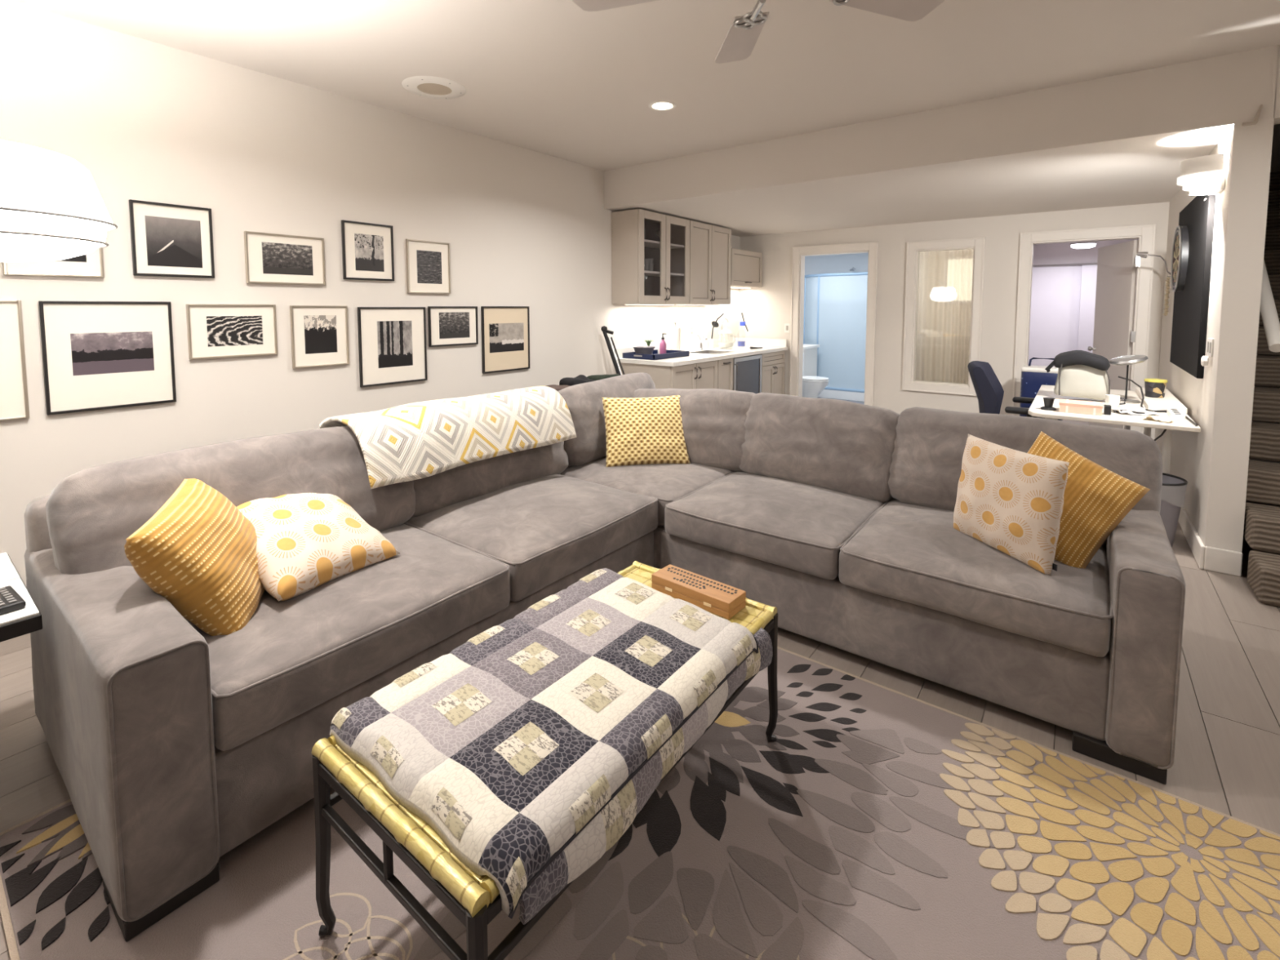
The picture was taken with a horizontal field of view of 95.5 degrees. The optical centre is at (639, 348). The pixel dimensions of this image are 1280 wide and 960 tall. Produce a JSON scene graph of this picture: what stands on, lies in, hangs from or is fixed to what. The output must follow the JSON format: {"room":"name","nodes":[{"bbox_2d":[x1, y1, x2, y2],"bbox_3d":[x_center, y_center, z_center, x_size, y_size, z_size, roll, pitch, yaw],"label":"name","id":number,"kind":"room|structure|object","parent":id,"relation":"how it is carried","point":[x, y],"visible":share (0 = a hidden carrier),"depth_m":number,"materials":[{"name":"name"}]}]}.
{"room":"leisure room","nodes":[
{"label":"leisure room","id":0,"kind":"room"},
{"bbox_2d":[0,0,740,587],"bbox_3d":[-1.526,-0.186,4.199,0.100,2.830,9.650,3,5,37],"label":"wall","id":1,"kind":"structure","parent":0,"point":[148,121],"depth_m":3.32,"materials":[{"name":"paint"}]},
{"bbox_2d":[0,299,29,421],"bbox_3d":[-2.851,0.063,2.364,0.021,0.522,0.484,3,5,37],"label":"framed photograph","id":2,"kind":"object","parent":1,"relation":"attached to","point":[14,397],"visible":1,"depth_m":2.52,"materials":[{"name":"silver metal"}]},
{"bbox_2d":[2,247,104,278],"bbox_3d":[-2.634,-0.500,2.610,0.021,0.354,0.323,3,5,37],"label":"framed photograph","id":3,"kind":"object","parent":1,"relation":"attached to","point":[91,264],"visible":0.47,"depth_m":2.64,"materials":[{"name":"silver metal"}]},
{"bbox_2d":[55,254,86,262],"bbox_3d":[-2.632,-0.500,2.613,0.001,0.212,0.200,3,5,37],"label":"photograph","id":4,"kind":"object","parent":3,"relation":"attached to","point":[82,258],"depth_m":2.67},
{"bbox_2d":[38,301,176,414],"bbox_3d":[-2.529,0.032,2.786,0.021,0.512,0.469,3,5,37],"label":"framed photograph","id":5,"kind":"object","parent":1,"relation":"attached to","point":[97,355],"visible":1,"depth_m":2.77},
{"bbox_2d":[128,199,214,278],"bbox_3d":[-2.371,-0.546,2.955,0.021,0.365,0.332,3,5,37],"label":"framed photograph","id":6,"kind":"object","parent":1,"relation":"attached to","point":[168,240],"visible":1,"depth_m":2.94},
{"bbox_2d":[186,304,277,359],"bbox_3d":[-2.222,-0.095,3.183,0.021,0.289,0.416,3,5,37],"label":"framed photograph","id":7,"kind":"object","parent":1,"relation":"attached to","point":[214,331],"visible":1,"depth_m":3.17,"materials":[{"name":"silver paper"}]},
{"bbox_2d":[244,231,325,285],"bbox_3d":[-2.053,-0.514,3.377,0.021,0.286,0.420,3,5,37],"label":"framed photograph","id":8,"kind":"object","parent":1,"relation":"attached to","point":[269,258],"visible":1,"depth_m":3.36,"materials":[{"name":"white paper"}]},
{"bbox_2d":[289,305,349,368],"bbox_3d":[-1.948,-0.074,3.546,0.021,0.372,0.330,3,5,37],"label":"framed photograph","id":9,"kind":"object","parent":1,"relation":"attached to","point":[319,334],"visible":1,"depth_m":3.54,"materials":[{"name":"paper"}]},
{"bbox_2d":[341,220,394,280],"bbox_3d":[-1.756,-0.625,3.762,0.021,0.366,0.333,3,5,37],"label":"framed photograph","id":10,"kind":"object","parent":1,"relation":"attached to","point":[367,248],"visible":1,"depth_m":3.75},
{"bbox_2d":[357,306,427,387],"bbox_3d":[-1.662,-0.019,3.928,0.021,0.518,0.477,3,5,37],"label":"framed photograph","id":11,"kind":"object","parent":1,"relation":"attached to","point":[393,346],"visible":1,"depth_m":3.91},
{"bbox_2d":[405,238,450,293],"bbox_3d":[-1.493,-0.573,4.113,0.021,0.369,0.337,3,5,37],"label":"framed photograph","id":12,"kind":"object","parent":1,"relation":"attached to","point":[428,262],"visible":1,"depth_m":4.11,"materials":[{"name":"white paper"}]},
{"bbox_2d":[427,306,478,346],"bbox_3d":[-1.376,-0.164,4.297,0.021,0.289,0.415,3,5,37],"label":"framed photograph","id":13,"kind":"object","parent":1,"relation":"attached to","point":[448,326],"visible":1,"depth_m":4.29},
{"bbox_2d":[480,306,529,373],"bbox_3d":[-1.078,-0.077,4.696,0.021,0.522,0.476,3,5,37],"label":"framed photograph","id":14,"kind":"object","parent":1,"relation":"attached to","point":[505,330],"visible":1,"depth_m":4.68},
{"bbox_2d":[611,208,689,304],"bbox_3d":[0.140,-0.902,5.953,0.374,0.892,0.892,3,5,37],"label":"upper cabinet","id":15,"kind":"object","parent":1,"relation":"attached to","point":[632,282],"visible":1,"depth_m":5.80,"materials":[{"name":"paint"}]},
{"bbox_2d":[644,239,684,248],"bbox_3d":[0.118,-1.066,5.958,0.300,0.020,0.856,3,5,37],"label":"shelf","id":16,"kind":"object","parent":15,"relation":"attached to","point":[648,244],"depth_m":6.05,"materials":[{"name":"white paint"}]},
{"bbox_2d":[644,270,684,276],"bbox_3d":[0.118,-0.767,5.979,0.300,0.020,0.856,3,5,37],"label":"shelf","id":17,"kind":"object","parent":15,"relation":"attached to","point":[646,273],"depth_m":6.09,"materials":[{"name":"white paint"}]},
{"bbox_2d":[680,220,731,304],"bbox_3d":[0.690,-0.952,6.676,0.374,0.892,0.919,3,5,37],"label":"upper cabinet","id":18,"kind":"object","parent":1,"relation":"attached to","point":[710,246],"visible":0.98,"depth_m":6.55,"materials":[{"name":"paint"}]},
{"bbox_2d":[730,248,762,287],"bbox_3d":[1.230,-1.006,7.381,0.380,0.450,0.840,3,5,37],"label":"upper cabinet","id":19,"kind":"object","parent":1,"relation":"attached to","point":[746,266],"visible":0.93,"depth_m":7.28,"materials":[{"name":"paint"}]},
{"bbox_2d":[0,396,1279,959],"bbox_3d":[1.318,1.188,4.114,6.450,0.100,12.800,3,5,37],"label":"floor","id":20,"kind":"structure","parent":0,"point":[1227,755],"depth_m":2.06,"materials":[{"name":"grey tile"}]},
{"bbox_2d":[0,552,42,642],"bbox_3d":[-2.041,1.014,1.581,0.647,0.599,0.532,3,5,37],"label":"side table","id":21,"kind":"object","parent":20,"relation":"on","point":[27,620],"visible":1,"depth_m":1.57,"materials":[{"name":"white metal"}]},
{"bbox_2d":[0,586,26,614],"bbox_3d":[-1.800,0.703,1.572,0.170,0.022,0.165,3,5,33],"label":"remote control","id":22,"kind":"object","parent":21,"relation":"on","point":[10,600],"visible":1,"depth_m":1.59,"materials":[{"name":"black plastic"}]},
{"bbox_2d":[0,140,117,262],"bbox_3d":[-2.054,0.248,1.761,1.088,2.104,0.539,2,4,24],"label":"arc floor lamp","id":23,"kind":"object","parent":20,"relation":"on","point":[52,207],"visible":1,"depth_m":1.55,"materials":[{"name":"white"}]},
{"bbox_2d":[0,232,100,262],"bbox_3d":[-1.804,-0.274,1.611,0.461,0.066,0.461,3,5,37],"label":"diffuser","id":24,"kind":"object","parent":23,"relation":"attached to","point":[14,246],"depth_m":1.59,"materials":[{"name":"white"}]},
{"bbox_2d":[23,373,1186,942],"bbox_3d":[0.100,0.784,2.258,3.070,0.964,3.127,3,5,37],"label":"sectional sofa","id":25,"kind":"object","parent":20,"relation":"on","point":[173,744],"visible":0.79,"depth_m":1.98,"materials":[{"name":"grey fabric"}]},
{"bbox_2d":[124,477,264,635],"bbox_3d":[-1.323,0.634,1.787,0.291,0.393,0.492,-2,4,-21],"label":"throw pillow","id":26,"kind":"object","parent":25,"relation":"on","point":[197,552],"visible":0.86,"depth_m":1.64,"materials":[{"name":"yellow fabric"}]},
{"bbox_2d":[48,425,415,573],"bbox_3d":[-1.412,0.582,2.183,0.383,0.491,1.126,3,5,37],"label":"cushion","id":27,"kind":"object","parent":25,"relation":"on","point":[92,512],"depth_m":1.99,"materials":[{"name":"grey fabric"}]},
{"bbox_2d":[236,492,399,600],"bbox_3d":[-1.183,0.655,2.040,0.475,0.248,0.439,2,5,29],"label":"throw pillow","id":28,"kind":"object","parent":25,"relation":"on","point":[306,541],"visible":0.83,"depth_m":1.95,"materials":[{"name":"fabric"}]},
{"bbox_2d":[184,522,509,752],"bbox_3d":[-1.087,0.861,2.028,0.894,0.202,0.938,3,5,37],"label":"seat cushion","id":29,"kind":"object","parent":25,"relation":"on","point":[294,657],"depth_m":1.73,"materials":[{"name":"grey fabric"}]},
{"bbox_2d":[318,386,576,488],"bbox_3d":[-0.905,0.389,2.912,0.496,0.286,1.200,3,5,37],"label":"quilt","id":30,"kind":"object","parent":25,"relation":"on","point":[415,441],"visible":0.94,"depth_m":2.68,"materials":[{"name":"fabric"}]},
{"bbox_2d":[411,440,568,518],"bbox_3d":[-0.819,0.536,3.023,0.350,0.470,1.044,3,5,37],"label":"cushion","id":31,"kind":"object","parent":25,"relation":"on","point":[433,495],"depth_m":2.84,"materials":[{"name":"grey fabric"}]},
{"bbox_2d":[408,473,658,601],"bbox_3d":[-0.524,0.809,2.768,0.891,0.201,0.950,3,5,37],"label":"seat cushion","id":32,"kind":"object","parent":25,"relation":"on","point":[547,529],"depth_m":2.54,"materials":[{"name":"grey fabric"}]},
{"bbox_2d":[558,373,654,466],"bbox_3d":[-0.204,0.441,3.792,0.370,0.494,1.016,3,5,37],"label":"cushion","id":33,"kind":"object","parent":25,"relation":"on","point":[584,402],"depth_m":3.48,"materials":[{"name":"grey fabric"}]},
{"bbox_2d":[601,395,690,466],"bbox_3d":[0.032,0.491,3.476,0.500,0.385,0.267,-1,4,-9],"label":"throw pillow","id":34,"kind":"object","parent":25,"relation":"on","point":[639,430],"visible":0.99,"depth_m":3.41,"materials":[{"name":"yellow fabric"}]},
{"bbox_2d":[560,456,733,527],"bbox_3d":[0.021,0.765,3.442,0.943,0.195,0.813,3,5,37],"label":"seat cushion","id":35,"kind":"object","parent":25,"relation":"on","point":[668,483],"depth_m":3.21,"materials":[{"name":"grey fabric"}]},
{"bbox_2d":[634,387,757,471],"bbox_3d":[0.316,0.493,3.614,0.998,0.508,0.349,3,5,37],"label":"cushion","id":36,"kind":"object","parent":25,"relation":"on","point":[720,427],"depth_m":3.37,"materials":[{"name":"grey fabric"}]},
{"bbox_2d":[664,471,884,579],"bbox_3d":[0.701,0.801,2.878,0.853,0.182,0.892,3,5,37],"label":"seat cushion","id":37,"kind":"object","parent":25,"relation":"on","point":[802,527],"depth_m":2.63,"materials":[{"name":"grey fabric"}]},
{"bbox_2d":[737,392,899,502],"bbox_3d":[0.957,0.516,3.138,0.867,0.498,0.367,3,5,37],"label":"cushion","id":38,"kind":"object","parent":25,"relation":"on","point":[846,448],"depth_m":2.99,"materials":[{"name":"grey fabric"}]},
{"bbox_2d":[839,497,1111,656],"bbox_3d":[1.369,0.836,2.374,0.859,0.186,0.892,3,5,37],"label":"seat cushion","id":39,"kind":"object","parent":25,"relation":"on","point":[906,551],"depth_m":2.07,"materials":[{"name":"grey fabric"}]},
{"bbox_2d":[953,434,1069,575],"bbox_3d":[1.387,0.575,2.206,0.178,0.416,0.441,-2,4,-22],"label":"throw pillow","id":40,"kind":"object","parent":25,"relation":"on","point":[1010,500],"visible":1,"depth_m":2.11,"materials":[{"name":"fabric"}]},
{"bbox_2d":[889,406,1164,546],"bbox_3d":[1.667,0.551,2.603,1.008,0.501,0.370,3,5,37],"label":"cushion","id":41,"kind":"object","parent":25,"relation":"on","point":[927,445],"depth_m":2.61,"materials":[{"name":"grey fabric"}]},
{"bbox_2d":[1027,431,1150,568],"bbox_3d":[1.574,0.581,2.188,0.207,0.492,0.490,-3,5,-37],"label":"throw pillow","id":42,"kind":"object","parent":25,"relation":"on","point":[1096,499],"visible":0.49,"depth_m":2.09,"materials":[{"name":"yellow fabric"}]},
{"bbox_2d":[600,325,624,376],"bbox_3d":[-0.124,0.406,5.528,0.498,1.237,0.087,1,4,11],"label":"tripod","id":43,"kind":"object","parent":20,"relation":"on","point":[604,329],"visible":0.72,"depth_m":5.51,"materials":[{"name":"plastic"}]},
{"bbox_2d":[0,646,1279,959],"bbox_3d":[0.138,1.317,1.440,3.119,0.016,2.104,3,5,37],"label":"floral rug","id":44,"kind":"object","parent":20,"relation":"on","point":[878,822],"visible":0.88,"depth_m":1.45,"materials":[{"name":"grey carpet"}]},
{"bbox_2d":[311,560,777,959],"bbox_3d":[-0.139,1.074,1.587,0.588,0.454,1.188,3,5,37],"label":"coffee table","id":45,"kind":"object","parent":44,"relation":"on","point":[474,900],"visible":0.37,"depth_m":1.12,"materials":[{"name":"gold metal"}]},
{"bbox_2d":[328,568,772,924],"bbox_3d":[-0.157,0.886,1.536,0.642,0.164,1.017,3,5,37],"label":"patchwork quilt","id":46,"kind":"object","parent":45,"relation":"on","point":[531,747],"visible":0.99,"depth_m":1.29,"materials":[{"name":"fabric"}]},
{"bbox_2d":[651,564,746,619],"bbox_3d":[0.191,0.806,1.939,0.310,0.053,0.106,3,5,40],"label":"board","id":47,"kind":"object","parent":45,"relation":"on","point":[723,600],"visible":1,"depth_m":1.90,"materials":[{"name":"brown wood"}]},
{"bbox_2d":[615,360,717,389],"bbox_3d":[0.300,0.567,5.985,0.716,0.875,0.863,3,5,37],"label":"base cabinet","id":48,"kind":"object","parent":20,"relation":"on","point":[700,375],"visible":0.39,"depth_m":5.66,"materials":[{"name":"paint"}]},
{"bbox_2d":[613,337,787,366],"bbox_3d":[0.822,0.013,6.637,0.713,0.138,2.631,3,5,37],"label":"countertop","id":49,"kind":"structure","parent":48,"relation":"on","point":[769,345],"depth_m":6.77,"materials":[{"name":"white stone"}]},
{"bbox_2d":[622,349,689,359],"bbox_3d":[0.172,0.064,5.979,0.390,0.051,0.636,3,5,37],"label":"tray","id":50,"kind":"object","parent":49,"relation":"on","point":[669,353],"visible":0.82,"depth_m":5.80,"materials":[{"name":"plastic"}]},
{"bbox_2d":[632,346,655,354],"bbox_3d":[0.040,0.035,5.886,0.236,0.100,0.236,3,5,37],"label":"serving bowl","id":51,"kind":"object","parent":50,"relation":"on","point":[638,349],"visible":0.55,"depth_m":5.81,"materials":[{"name":"grey ceramic"}]},
{"bbox_2d":[669,321,680,350],"bbox_3d":[0.387,-0.116,6.367,0.150,0.354,0.150,3,5,37],"label":"paper towel roll","id":52,"kind":"object","parent":49,"relation":"on","point":[675,332],"visible":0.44,"depth_m":6.32,"materials":[{"name":"paper"}]},
{"bbox_2d":[689,350,732,354],"bbox_3d":[0.822,0.064,6.639,0.400,0.036,0.500,3,5,37],"label":"sink","id":53,"kind":"object","parent":49,"relation":"in","point":[705,352],"depth_m":6.84,"materials":[{"name":"metal"}]},
{"bbox_2d":[717,358,733,391],"bbox_3d":[0.668,0.534,6.463,0.722,0.875,0.336,3,5,37],"label":"base cabinet","id":54,"kind":"object","parent":20,"relation":"on","point":[725,366],"visible":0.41,"depth_m":6.26,"materials":[{"name":"paint"}]},
{"bbox_2d":[733,354,761,393],"bbox_3d":[0.988,0.496,6.881,0.709,0.834,0.708,3,5,37],"label":"beverage fridge","id":55,"kind":"object","parent":20,"relation":"on","point":[747,370],"visible":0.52,"depth_m":6.68,"materials":[{"name":"grey glass"}]},
{"bbox_2d":[760,350,785,394],"bbox_3d":[1.407,0.465,7.439,0.716,0.875,0.677,3,5,37],"label":"base cabinet","id":56,"kind":"object","parent":20,"relation":"on","point":[772,363],"visible":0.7,"depth_m":7.22,"materials":[{"name":"paint"}]},
{"bbox_2d":[803,343,819,376],"bbox_3d":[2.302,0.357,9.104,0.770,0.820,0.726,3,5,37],"label":"toilet tank","id":57,"kind":"object","parent":20,"relation":"on","point":[810,351],"visible":0.07,"depth_m":8.92,"materials":[{"name":"white ceramic"}]},
{"bbox_2d":[802,354,829,397],"bbox_3d":[2.385,0.462,8.310,0.630,0.759,0.360,3,5,37],"label":"toilet","id":58,"kind":"object","parent":20,"relation":"on","point":[812,386],"visible":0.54,"depth_m":8.14,"materials":[{"name":"ceramic"}]},
{"bbox_2d":[803,271,867,401],"bbox_3d":[3.476,-0.209,9.365,1.948,1.951,1.080,3,5,37],"label":"shower","id":59,"kind":"object","parent":20,"relation":"on","point":[837,390],"visible":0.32,"depth_m":9.16,"materials":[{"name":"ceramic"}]},
{"bbox_2d":[817,381,864,401],"bbox_3d":[3.476,0.700,9.429,1.948,0.129,1.080,3,5,37],"label":"tray","id":60,"kind":"object","parent":59,"relation":"on","point":[836,392],"depth_m":9.09,"materials":[{"name":"ceramic"}]},
{"bbox_2d":[967,360,1036,417],"bbox_3d":[2.887,0.614,4.428,0.713,0.994,0.660,3,5,37],"label":"office chair","id":61,"kind":"object","parent":20,"relation":"on","point":[989,392],"visible":0.27,"depth_m":4.39,"materials":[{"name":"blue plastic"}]},
{"bbox_2d":[1019,357,1062,421],"bbox_3d":[3.778,0.564,5.471,0.336,0.952,0.246,3,5,37],"label":"suitcase","id":62,"kind":"object","parent":20,"relation":"on","point":[1033,377],"visible":0.33,"depth_m":5.40,"materials":[{"name":"blue plastic"}]},
{"bbox_2d":[1027,385,1200,474],"bbox_3d":[3.351,0.738,4.223,0.820,0.781,1.680,3,5,37],"label":"desk","id":63,"kind":"object","parent":20,"relation":"on","point":[1169,401],"depth_m":3.70,"materials":[{"name":"paint"}]},
{"bbox_2d":[1044,350,1110,399],"bbox_3d":[3.226,0.192,4.291,0.386,0.347,0.213,3,5,37],"label":"shoulder bag","id":64,"kind":"object","parent":63,"relation":"on","point":[1080,374],"visible":0.98,"depth_m":4.21,"materials":[{"name":"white fabric"}]},
{"bbox_2d":[1058,399,1103,415],"bbox_3d":[2.864,0.382,3.778,0.226,0.064,0.181,3,5,37],"label":"parcel","id":65,"kind":"object","parent":63,"relation":"on","point":[1087,407],"visible":1,"depth_m":3.72,"materials":[{"name":"beige cardboard"}]},
{"bbox_2d":[1105,394,1125,406],"bbox_3d":[3.253,0.361,3.987,0.080,0.075,0.100,-2,4,-21],"label":"mug","id":66,"kind":"object","parent":63,"relation":"on","point":[1113,400],"visible":0.94,"depth_m":3.97,"materials":[{"name":"ceramic"}]},
{"bbox_2d":[1108,355,1148,403],"bbox_3d":[3.499,0.216,4.174,0.216,0.339,0.182,3,5,37],"label":"desk lamp","id":67,"kind":"object","parent":63,"relation":"on","point":[1127,360],"visible":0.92,"depth_m":4.13,"materials":[{"name":"metal"}]},
{"bbox_2d":[1111,407,1162,416],"bbox_3d":[3.172,0.402,3.731,0.220,0.029,0.160,1,4,9],"label":"wrapper","id":68,"kind":"object","parent":63,"relation":"on","point":[1135,409],"visible":0.84,"depth_m":3.71,"materials":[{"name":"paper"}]},
{"bbox_2d":[1143,378,1167,397],"bbox_3d":[3.709,0.287,4.183,0.128,0.126,0.128,3,5,37],"label":"tub","id":69,"kind":"object","parent":63,"relation":"on","point":[1154,388],"visible":1,"depth_m":4.14,"materials":[{"name":"plastic"}]},
{"bbox_2d":[1160,472,1187,547],"bbox_3d":[3.083,0.974,3.512,0.314,0.409,0.314,3,5,37],"label":"waste bin","id":70,"kind":"object","parent":20,"relation":"on","point":[1174,486],"visible":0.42,"depth_m":3.38,"materials":[{"name":"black plastic"}]},
{"bbox_2d":[1243,171,1279,607],"bbox_3d":[4.483,-0.141,3.859,1.002,2.588,3.668,3,5,37],"label":"carpeted staircase","id":71,"kind":"structure","parent":20,"relation":"on","point":[1261,530],"depth_m":3.27,"materials":[{"name":"carpet"}]},
{"bbox_3d":[-0.558,0.718,4.878,0.540,0.729,1.000,3,5,37],"label":"console","id":72,"kind":"object","parent":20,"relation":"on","visible":0},
{"bbox_2d":[559,377,595,387],"bbox_3d":[-0.504,0.293,4.737,0.226,0.120,0.281,3,5,37],"label":"bag","id":73,"kind":"object","parent":72,"relation":"on","point":[573,381],"visible":0.49,"depth_m":4.65,"materials":[{"name":"fabric"}]},
{"bbox_2d":[8,0,1279,170],"bbox_3d":[-0.202,-1.458,1.256,5.650,0.120,6.714,3,5,37],"label":"ceiling","id":74,"kind":"structure","parent":0,"point":[557,78],"depth_m":2.98,"materials":[{"name":"paint"}]},
{"bbox_2d":[401,75,466,99],"bbox_3d":[-1.224,-1.547,3.465,0.364,0.011,0.364,3,5,37],"label":"ceiling speaker","id":75,"kind":"object","parent":74,"relation":"attached to","point":[428,86],"visible":1,"depth_m":3.44,"materials":[{"name":"white paint"}]},
{"bbox_2d":[417,83,452,94],"bbox_3d":[-1.224,-1.549,3.465,0.196,0.007,0.196,3,5,37],"label":"grille","id":76,"kind":"object","parent":75,"relation":"attached to","point":[424,88],"depth_m":3.47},
{"bbox_2d":[648,100,676,111],"bbox_3d":[0.146,-1.568,3.772,0.184,0.012,0.184,3,5,37],"label":"recessed light","id":77,"kind":"object","parent":74,"relation":"in","point":[661,105],"visible":1,"depth_m":3.75,"materials":[{"name":"white paint"}]},
{"bbox_2d":[572,0,944,63],"bbox_3d":[0.383,-1.269,1.731,1.248,0.320,1.205,3,5,37],"label":"ceiling fan","id":78,"kind":"object","parent":74,"relation":"hanging from","point":[739,43],"visible":1,"depth_m":2.00,"materials":[{"name":"white paint"}]},
{"bbox_2d":[804,253,868,383],"bbox_3d":[2.677,-0.401,8.908,2.900,2.600,2.960,3,5,37],"label":"wall","id":79,"kind":"structure","parent":0,"point":[842,310],"depth_m":10.06,"materials":[{"name":"white paint"}]},
{"bbox_2d":[604,44,1279,236],"bbox_3d":[2.270,-1.572,5.439,4.535,0.479,2.936,3,5,37],"label":"ceiling","id":80,"kind":"structure","parent":0,"point":[1121,140],"depth_m":4.09,"materials":[{"name":"paint"}]},
{"bbox_2d":[738,201,1169,438],"bbox_3d":[3.095,-0.179,6.662,4.293,2.471,0.130,3,5,37],"label":"wall","id":81,"kind":"structure","parent":0,"point":[766,309],"depth_m":6.44,"materials":[{"name":"paint"}]},
{"bbox_2d":[789,241,878,406],"bbox_3d":[2.385,-0.173,7.182,1.038,2.186,0.162,3,5,37],"label":"trim","id":82,"kind":"structure","parent":81,"relation":"attached to","point":[798,254],"depth_m":7.15,"materials":[{"name":"paint"}]},
{"bbox_2d":[902,236,985,395],"bbox_3d":[3.355,-0.346,6.432,0.764,1.681,0.162,3,5,37],"label":"window","id":83,"kind":"structure","parent":81,"relation":"in","point":[909,383],"depth_m":6.43,"materials":[{"name":"paint"}]},
{"bbox_2d":[915,248,973,383],"bbox_3d":[3.501,-0.244,6.732,1.040,1.972,0.074,3,5,37],"label":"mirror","id":84,"kind":"object","parent":83,"relation":"in","point":[945,277],"visible":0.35,"depth_m":6.71,"materials":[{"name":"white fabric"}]},
{"bbox_2d":[1012,224,1155,432],"bbox_3d":[4.316,-0.066,5.721,1.036,2.178,0.162,3,5,37],"label":"trim","id":85,"kind":"structure","parent":81,"relation":"attached to","point":[1145,234],"depth_m":5.52,"materials":[{"name":"paint"}]},
{"bbox_2d":[1032,239,1137,265],"bbox_3d":[5.351,-0.272,7.072,1.485,2.600,3.260,3,5,37],"label":"wall","id":86,"kind":"structure","parent":0,"point":[1050,253],"depth_m":8.34,"materials":[{"name":"white paint"}]},
{"bbox_2d":[1027,262,1097,366],"bbox_3d":[6.215,-0.180,8.259,1.220,2.030,0.120,3,5,37],"label":"closet doors","id":87,"kind":"structure","parent":86,"relation":"in","point":[1063,295],"depth_m":8.36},
{"bbox_2d":[1070,240,1096,248],"bbox_3d":[5.726,-1.377,7.503,0.270,0.173,0.270,3,5,37],"label":"bedroom ceiling light","id":88,"kind":"object","parent":86,"relation":"attached to","point":[1079,245],"visible":0.6,"depth_m":7.42,"materials":[{"name":"glass"}]},
{"bbox_2d":[1087,240,1140,430],"bbox_3d":[4.762,-0.023,5.871,0.104,2.050,0.935,1,4,18],"label":"door","id":89,"kind":"structure","parent":86,"relation":"in","point":[1113,336],"depth_m":5.82,"materials":[{"name":"paint"}]},
{"bbox_2d":[1155,118,1279,568],"bbox_3d":[5.416,-1.433,5.038,1.257,5.200,6.086,3,5,37],"label":"wall","id":90,"kind":"structure","parent":0,"point":[1213,461],"depth_m":3.09,"materials":[{"name":"paint"}]},
{"bbox_2d":[1169,194,1215,378],"bbox_3d":[3.696,-0.424,3.907,0.031,1.135,1.315,3,5,37],"label":"television","id":91,"kind":"object","parent":90,"relation":"attached to","point":[1190,307],"visible":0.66,"depth_m":3.63,"materials":[{"name":"black plastic"}]},
{"bbox_2d":[1170,225,1188,292],"bbox_3d":[3.810,-0.631,4.105,0.045,0.468,0.468,3,5,37],"label":"dartboard","id":92,"kind":"object","parent":91,"relation":"attached to","point":[1180,254],"visible":1,"depth_m":4.00,"materials":[{"name":"silver plastic"}]},
{"bbox_2d":[1177,153,1226,195],"bbox_3d":[3.131,-0.960,3.251,0.186,0.186,0.245,3,5,37],"label":"wall sconce","id":93,"kind":"object","parent":90,"relation":"attached to","point":[1203,175],"visible":1,"depth_m":3.18,"materials":[{"name":"white glass"}]},
{"bbox_2d":[1177,502,1242,576],"bbox_3d":[3.959,1.065,4.227,0.162,0.130,2.794,3,5,37],"label":"baseboard","id":94,"kind":"structure","parent":90,"relation":"attached to","point":[1209,558],"depth_m":3.15,"materials":[{"name":"paint"}]},
{"bbox_2d":[1259,259,1279,352],"bbox_3d":[4.010,-1.078,3.924,0.112,2.064,2.522,3,5,37],"label":"stair handrail","id":95,"kind":"object","parent":90,"relation":"attached to","point":[1269,316],"visible":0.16,"depth_m":3.12,"materials":[{"name":"white paint"}]},
{"bbox_2d":[1273,45,1279,124],"bbox_3d":[3.675,-1.375,2.625,1.117,0.479,0.140,3,5,37],"label":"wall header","id":96,"kind":"structure","parent":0,"point":[1277,112],"depth_m":2.91,"materials":[{"name":"paint"}]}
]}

